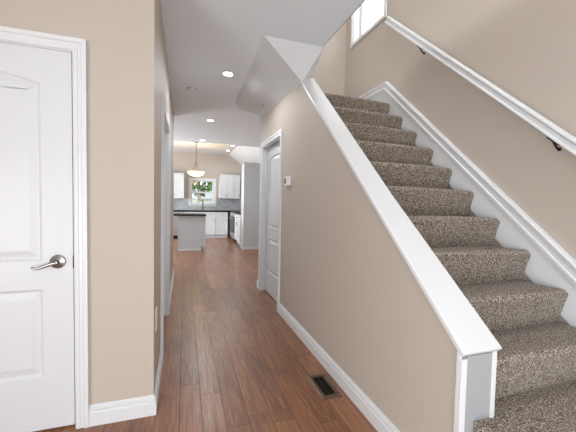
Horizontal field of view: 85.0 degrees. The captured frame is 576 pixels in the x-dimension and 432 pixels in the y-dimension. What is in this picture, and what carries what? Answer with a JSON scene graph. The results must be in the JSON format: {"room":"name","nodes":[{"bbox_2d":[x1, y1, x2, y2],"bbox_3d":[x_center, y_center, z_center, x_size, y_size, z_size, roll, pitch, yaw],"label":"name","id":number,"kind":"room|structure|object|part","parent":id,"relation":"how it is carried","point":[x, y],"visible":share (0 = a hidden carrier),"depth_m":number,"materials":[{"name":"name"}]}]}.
{"room":"entrance hallway","nodes":[
{"label":"entrance hallway","id":0,"kind":"room"},
{"bbox_2d":[0,0,155,404],"bbox_3d":[-1.747,-0.155,1.521,2.038,2.612,0.120,0,3,-18],"label":"wall","id":1,"kind":"structure","parent":0,"point":[120,35],"depth_m":1.73,"materials":[{"name":"beige paint"}]},
{"bbox_2d":[0,26,88,431],"bbox_3d":[-1.510,0.116,1.590,0.888,2.076,0.164,0,3,-18],"label":"door","id":2,"kind":"structure","parent":1,"relation":"in","point":[44,287],"depth_m":1.64,"materials":[{"name":"white paint"}]},
{"bbox_3d":[-1.242,0.243,1.628,0.141,0.074,0.056,0,3,-18],"label":"handle","id":3,"kind":"part","parent":2,"relation":"part of","materials":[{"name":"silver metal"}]},
{"bbox_2d":[89,395,155,426],"bbox_3d":[-1.744,1.096,1.513,2.054,0.115,0.016,0,3,-18],"label":"baseboard","id":4,"kind":"structure","parent":1,"relation":"attached to","point":[144,406],"depth_m":1.77,"materials":[{"name":"white paint"}]},
{"bbox_2d":[155,0,173,381],"bbox_3d":[-1.391,-0.233,3.497,0.120,2.612,3.412,0,3,-18],"label":"wall","id":5,"kind":"structure","parent":0,"point":[162,72],"depth_m":2.22,"materials":[{"name":"beige paint"}]},
{"bbox_2d":[155,306,157,330],"bbox_3d":[-0.816,0.638,1.952,0.009,0.130,0.083,0,3,-18],"label":"wall outlet","id":6,"kind":"object","parent":5,"relation":"attached to","point":[156,311],"visible":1,"depth_m":1.92,"materials":[{"name":"white plastic"}]},
{"bbox_3d":[-0.818,0.638,1.951,0.006,0.130,0.083,0,3,-18],"label":"plate","id":7,"kind":"part","parent":6,"relation":"part of","materials":[{"name":"white plastic"}]},
{"bbox_2d":[154,269,173,412],"bbox_3d":[-1.331,1.018,3.508,0.016,0.115,3.548,0,3,-18],"label":"baseboard","id":8,"kind":"structure","parent":5,"relation":"attached to","point":[160,364],"depth_m":2.12,"materials":[{"name":"white paint"}]},
{"bbox_2d":[160,93,170,355],"bbox_3d":[-1.173,0.092,2.867,0.141,2.027,1.159,0,3,-18],"label":"door","id":9,"kind":"structure","parent":5,"relation":"in","point":[165,124],"depth_m":3.33,"materials":[{"name":"white paint"}]},
{"bbox_2d":[33,236,377,431],"bbox_3d":[-1.865,1.046,4.497,5.500,0.050,13.400,0,3,-18],"label":"floor","id":10,"kind":"structure","parent":0,"point":[232,363],"depth_m":2.40,"materials":[{"name":"brown wood"}]},
{"bbox_2d":[173,212,183,238],"bbox_3d":[-3.779,0.286,10.422,0.615,0.876,0.629,0,3,-18],"label":"dishwasher","id":11,"kind":"object","parent":10,"relation":"on","point":[175,218],"visible":0.21,"depth_m":10.19,"materials":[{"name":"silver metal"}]},
{"bbox_2d":[178,216,205,250],"bbox_3d":[-2.956,0.412,7.947,1.713,0.872,0.612,0,3,-18],"label":"kitchen island","id":12,"kind":"object","parent":10,"relation":"on","point":[191,229],"visible":0.75,"depth_m":7.82,"materials":[{"name":"grey paint"}]},
{"bbox_2d":[173,213,205,215],"bbox_3d":[-2.973,-0.041,7.914,1.735,0.036,0.720,0,3,-18],"label":"island countertop","id":13,"kind":"structure","parent":12,"relation":"on","point":[174,214],"depth_m":7.78,"materials":[{"name":"black stone"}]},
{"bbox_3d":[-2.449,0.837,7.819,0.556,0.054,0.012,0,3,-18],"label":"trim","id":14,"kind":"part","parent":12,"relation":"part of","materials":[{"name":"white paint"}]},
{"bbox_2d":[205,212,215,237],"bbox_3d":[-2.688,0.291,10.792,0.350,0.878,0.633,0,3,-18],"label":"base cabinet","id":15,"kind":"object","parent":10,"relation":"on","point":[210,227],"visible":0.91,"depth_m":10.54,"materials":[{"name":"white paint"}]},
{"bbox_3d":[-2.595,-0.045,10.517,0.342,0.158,0.020,0,3,-18],"label":"drawer","id":16,"kind":"part","parent":15,"relation":"part of","materials":[{"name":"white paint"}]},
{"bbox_3d":[-2.603,0.335,10.534,0.342,0.587,0.020,0,3,-18],"label":"door","id":17,"kind":"part","parent":15,"relation":"part of","materials":[{"name":"white paint"}]},
{"bbox_2d":[215,212,227,237],"bbox_3d":[-2.330,0.293,10.911,0.395,0.878,0.633,0,3,-18],"label":"base cabinet","id":18,"kind":"object","parent":10,"relation":"on","point":[221,217],"visible":0.99,"depth_m":10.65,"materials":[{"name":"white paint"}]},
{"bbox_3d":[-2.236,-0.043,10.636,0.387,0.158,0.020,0,3,-18],"label":"drawer","id":19,"kind":"part","parent":18,"relation":"part of","materials":[{"name":"white paint"}]},
{"bbox_3d":[-2.244,0.337,10.653,0.387,0.587,0.020,0,3,-18],"label":"door","id":20,"kind":"part","parent":18,"relation":"part of","materials":[{"name":"white paint"}]},
{"bbox_2d":[229,211,240,241],"bbox_3d":[-1.462,0.326,10.062,0.781,0.922,0.758,0,3,-18],"label":"range","id":21,"kind":"object","parent":10,"relation":"on","point":[232,218],"visible":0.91,"depth_m":9.88,"materials":[{"name":"silver metal"}]},
{"bbox_3d":[-1.757,0.271,9.962,0.035,0.490,0.740,0,3,-18],"label":"oven door","id":22,"kind":"part","parent":21,"relation":"part of","materials":[{"name":"black glass"}]},
{"bbox_2d":[234,214,240,244],"bbox_3d":[-1.152,0.391,9.219,0.743,0.878,1.030,0,3,-18],"label":"base cabinet","id":23,"kind":"object","parent":10,"relation":"on","point":[237,231],"visible":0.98,"depth_m":9.06,"materials":[{"name":"white paint"}]},
{"bbox_3d":[-1.546,0.407,9.361,0.020,0.587,0.507,0,3,-18],"label":"door","id":24,"kind":"part","parent":23,"relation":"part of","materials":[{"name":"white paint"}]},
{"bbox_3d":[-1.457,0.040,9.100,0.020,0.158,1.022,0,3,-18],"label":"drawer","id":25,"kind":"part","parent":23,"relation":"part of","materials":[{"name":"white paint"}]},
{"bbox_3d":[-1.384,0.432,8.873,0.020,0.587,0.507,0,3,-18],"label":"door","id":26,"kind":"part","parent":23,"relation":"part of","materials":[{"name":"white paint"}]},
{"bbox_2d":[240,162,259,249],"bbox_3d":[-0.889,-0.264,8.469,0.743,2.262,0.475,0,3,-18],"label":"pantry cabinet","id":27,"kind":"object","parent":10,"relation":"on","point":[250,175],"visible":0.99,"depth_m":8.22,"materials":[{"name":"grey paint"}]},
{"bbox_3d":[-1.205,-0.310,8.379,0.020,2.130,0.430,0,3,-18],"label":"door","id":28,"kind":"part","parent":27,"relation":"part of","materials":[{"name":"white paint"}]},
{"bbox_3d":[-0.906,0.831,8.518,0.732,0.070,0.475,0,3,-18],"label":"trim","id":29,"kind":"part","parent":27,"relation":"part of","materials":[{"name":"white paint"}]},
{"bbox_2d":[306,373,342,400],"bbox_3d":[0.244,1.162,2.154,0.148,0.009,0.290,0,3,-18],"label":"floor vent","id":30,"kind":"object","parent":10,"relation":"in","point":[321,383],"visible":1,"depth_m":2.13,"materials":[{"name":"brown metal"}]},
{"bbox_2d":[313,376,334,394],"bbox_3d":[0.244,1.163,2.155,0.082,0.005,0.222,0,3,-18],"label":"grille","id":31,"kind":"object","parent":30,"relation":"attached to","point":[323,385],"depth_m":2.15,"materials":[{"name":"brown metal"}]},
{"bbox_2d":[262,76,575,431],"bbox_3d":[0.671,-0.206,2.492,1.399,2.730,3.645,0,3,-18],"label":"staircase","id":32,"kind":"structure","parent":10,"relation":"on","point":[535,390],"depth_m":1.96,"materials":[{"name":"carpet"}]},
{"bbox_3d":[1.313,-0.205,2.705,0.024,2.468,3.645,0,3,-18],"label":"skirt moulding","id":33,"kind":"part","parent":32,"relation":"part of","materials":[{"name":"white paint"}]},
{"bbox_3d":[-4.356,0.281,10.239,0.575,0.878,0.633,0,3,-18],"label":"base cabinet","id":34,"kind":"object","parent":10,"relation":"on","visible":0},
{"bbox_2d":[173,210,228,211],"bbox_3d":[-3.369,-0.173,10.558,2.645,0.038,0.615,0,3,-18],"label":"countertop","id":35,"kind":"structure","parent":34,"relation":"on","point":[174,210],"depth_m":10.46,"materials":[{"name":"black stone"}]},
{"bbox_2d":[174,151,241,235],"bbox_3d":[-3.975,-0.745,10.738,5.200,2.900,0.148,0,3,-18],"label":"wall","id":36,"kind":"structure","parent":0,"point":[212,165],"depth_m":11.02,"materials":[{"name":"beige paint"}]},
{"bbox_2d":[174,173,183,197],"bbox_3d":[-3.812,-1.013,10.505,0.640,0.838,0.378,0,3,-18],"label":"upper cabinet","id":37,"kind":"object","parent":36,"relation":"attached to","point":[178,177],"visible":0.48,"depth_m":10.41,"materials":[{"name":"white paint"}]},
{"bbox_2d":[188,178,215,205],"bbox_3d":[-2.997,-0.836,10.998,0.970,0.960,0.120,0,3,-18],"label":"window","id":38,"kind":"structure","parent":36,"relation":"in","point":[213,192],"depth_m":10.98,"materials":[{"name":"white paint"}]},
{"bbox_3d":[-3.009,-0.838,11.034,0.748,0.788,0.045,0,3,-18],"label":"frame","id":39,"kind":"part","parent":38,"relation":"part of","materials":[{"name":"white paint"}]},
{"bbox_2d":[219,174,232,198],"bbox_3d":[-2.183,-1.029,11.043,0.450,0.825,0.378,0,3,-18],"label":"upper cabinet","id":40,"kind":"object","parent":36,"relation":"attached to","point":[225,181],"visible":1,"depth_m":10.91,"materials":[{"name":"white paint"}]},
{"bbox_3d":[-2.245,-1.000,10.870,0.219,0.771,0.020,0,3,-18],"label":"door","id":41,"kind":"part","parent":40,"relation":"part of","materials":[{"name":"white paint"}]},
{"bbox_3d":[-2.031,-0.999,10.941,0.219,0.771,0.020,0,3,-18],"label":"door","id":42,"kind":"part","parent":40,"relation":"part of","materials":[{"name":"white paint"}]},
{"bbox_2d":[233,175,239,198],"bbox_3d":[-1.850,-1.027,11.154,0.243,0.825,0.378,0,3,-18],"label":"upper cabinet","id":43,"kind":"object","parent":36,"relation":"attached to","point":[236,178],"visible":0.94,"depth_m":11.01,"materials":[{"name":"white paint"}]},
{"bbox_2d":[174,140,259,164],"bbox_3d":[-3.349,-1.879,8.868,5.200,0.506,3.700,0,3,-18],"label":"ceiling","id":44,"kind":"structure","parent":0,"point":[241,154],"depth_m":9.75,"materials":[{"name":"white paint"}]},
{"bbox_2d":[188,142,203,175],"bbox_3d":[-2.594,-1.599,8.868,0.448,0.974,0.448,0,3,-18],"label":"pendant lamp","id":45,"kind":"object","parent":44,"relation":"hanging from","point":[193,173],"visible":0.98,"depth_m":8.75,"materials":[{"name":"white glass"}]},
{"bbox_3d":[-2.602,-1.186,8.886,0.448,0.122,0.448,0,3,-18],"label":"lamp shade","id":46,"kind":"part","parent":45,"relation":"part of","materials":[{"name":"white glass"}]},
{"bbox_2d":[160,0,363,146],"bbox_3d":[-1.281,-1.511,2.622,5.200,0.020,9.520,0,3,-18],"label":"ceiling","id":47,"kind":"structure","parent":0,"point":[205,39],"depth_m":2.71,"materials":[{"name":"white paint"}]},
{"bbox_2d":[186,86,197,91],"bbox_3d":[-1.163,-1.531,3.804,0.132,0.036,0.132,0,3,-18],"label":"smoke detector","id":48,"kind":"object","parent":47,"relation":"attached to","point":[189,88],"visible":1,"depth_m":3.77,"materials":[{"name":"white plastic"}]},
{"bbox_2d":[221,71,234,76],"bbox_3d":[-0.642,-1.518,3.362,0.141,0.004,0.141,0,3,-18],"label":"recessed light","id":49,"kind":"object","parent":47,"relation":"in","point":[225,73],"visible":1,"depth_m":3.37,"materials":[{"name":"white plastic"}]},
{"bbox_2d":[235,36,323,116],"bbox_3d":[-0.239,-1.408,3.550,0.537,0.246,1.882,0,3,-18],"label":"ceiling","id":50,"kind":"structure","parent":0,"point":[278,66],"depth_m":2.97,"materials":[{"name":"white paint"}]},
{"bbox_2d":[312,22,345,95],"bbox_3d":[-1.282,-1.538,3.769,4.320,5.200,0.100,0,3,-18],"label":"wall","id":51,"kind":"structure","parent":0,"point":[329,72],"depth_m":4.32,"materials":[{"name":"beige paint"}]},
{"bbox_2d":[258,83,464,431],"bbox_3d":[0.197,-0.172,2.904,0.122,2.608,3.540,0,3,-18],"label":"wall","id":52,"kind":"structure","parent":0,"point":[345,280],"depth_m":2.04,"materials":[{"name":"beige paint"}]},
{"bbox_2d":[258,129,282,311],"bbox_3d":[-0.184,0.042,4.015,0.142,2.067,0.989,0,3,-18],"label":"door","id":53,"kind":"structure","parent":52,"relation":"in","point":[271,152],"depth_m":4.17,"materials":[{"name":"white paint"}]},
{"bbox_2d":[284,176,290,185],"bbox_3d":[-0.004,-0.364,3.273,0.028,0.100,0.155,0,3,-18],"label":"thermostat","id":54,"kind":"object","parent":52,"relation":"attached to","point":[287,181],"visible":1,"depth_m":3.24,"materials":[{"name":"white plastic"}]},
{"bbox_2d":[257,280,399,431],"bbox_3d":[0.648,1.074,3.148,1.178,0.115,3.511,0,3,-18],"label":"baseboard","id":55,"kind":"structure","parent":52,"relation":"attached to","point":[375,416],"depth_m":2.11,"materials":[{"name":"white paint"}]},
{"bbox_2d":[300,78,501,356],"bbox_3d":[0.481,-0.388,2.123,0.200,1.777,1.956,0,3,-18],"label":"trim","id":56,"kind":"structure","parent":52,"relation":"attached to","point":[469,334],"depth_m":1.56,"materials":[{"name":"white paint"}]},
{"bbox_2d":[453,351,496,431],"bbox_3d":[0.750,0.874,1.279,0.186,0.680,0.040,0,3,-18],"label":"trim","id":57,"kind":"structure","parent":52,"relation":"attached to","point":[461,365],"depth_m":1.24,"materials":[{"name":"white paint"}]},
{"bbox_2d":[464,352,491,431],"bbox_3d":[0.752,0.882,1.283,0.134,0.664,0.036,0,3,-18],"label":"trim","id":58,"kind":"structure","parent":52,"relation":"attached to","point":[479,366],"depth_m":1.26,"materials":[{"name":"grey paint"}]},
{"bbox_2d":[344,0,575,324],"bbox_3d":[1.755,-1.387,1.724,0.160,5.200,5.900,0,3,-18],"label":"wall","id":59,"kind":"structure","parent":0,"point":[525,48],"depth_m":2.23,"materials":[{"name":"beige paint"}]},
{"bbox_2d":[350,0,386,48],"bbox_3d":[1.050,-2.955,3.837,0.168,1.464,0.784,0,3,-18],"label":"window","id":60,"kind":"structure","parent":59,"relation":"in","point":[357,28],"depth_m":4.16,"materials":[{"name":"white paint"}]},
{"bbox_3d":[1.091,-2.954,3.851,0.040,1.354,0.674,0,3,-18],"label":"frame","id":61,"kind":"part","parent":60,"relation":"part of","materials":[{"name":"white paint"}]},
{"bbox_2d":[385,16,575,155],"bbox_3d":[1.439,-0.949,2.282,0.082,2.256,2.459,0,3,-18],"label":"handrail","id":62,"kind":"object","parent":59,"relation":"attached to","point":[554,133],"visible":1,"depth_m":2.17,"materials":[{"name":"white paint"}]},
{"label":"outside","id":63,"kind":"structure","parent":0,"visible":0},
{"bbox_3d":[-7.499,0.405,25.800,30.000,0.050,30.400,0,3,-18],"label":"ground","id":64,"kind":"structure","parent":63,"visible":0},
{"bbox_2d":[192,181,211,201],"bbox_3d":[-4.904,-1.289,17.275,2.170,4.193,2.139,0,3,-18],"label":"tree","id":65,"kind":"object","parent":64,"relation":"on","point":[200,188],"visible":0.28,"depth_m":17.16,"materials":[{"name":"green plant"}]},
{"bbox_2d":[192,185,211,202],"bbox_3d":[-5.410,-1.112,27.154,6.400,2.950,5.800,0,3,-18],"label":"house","id":66,"kind":"structure","parent":64,"relation":"on","point":[208,196],"depth_m":24.22,"materials":[{"name":"white"}]}
]}

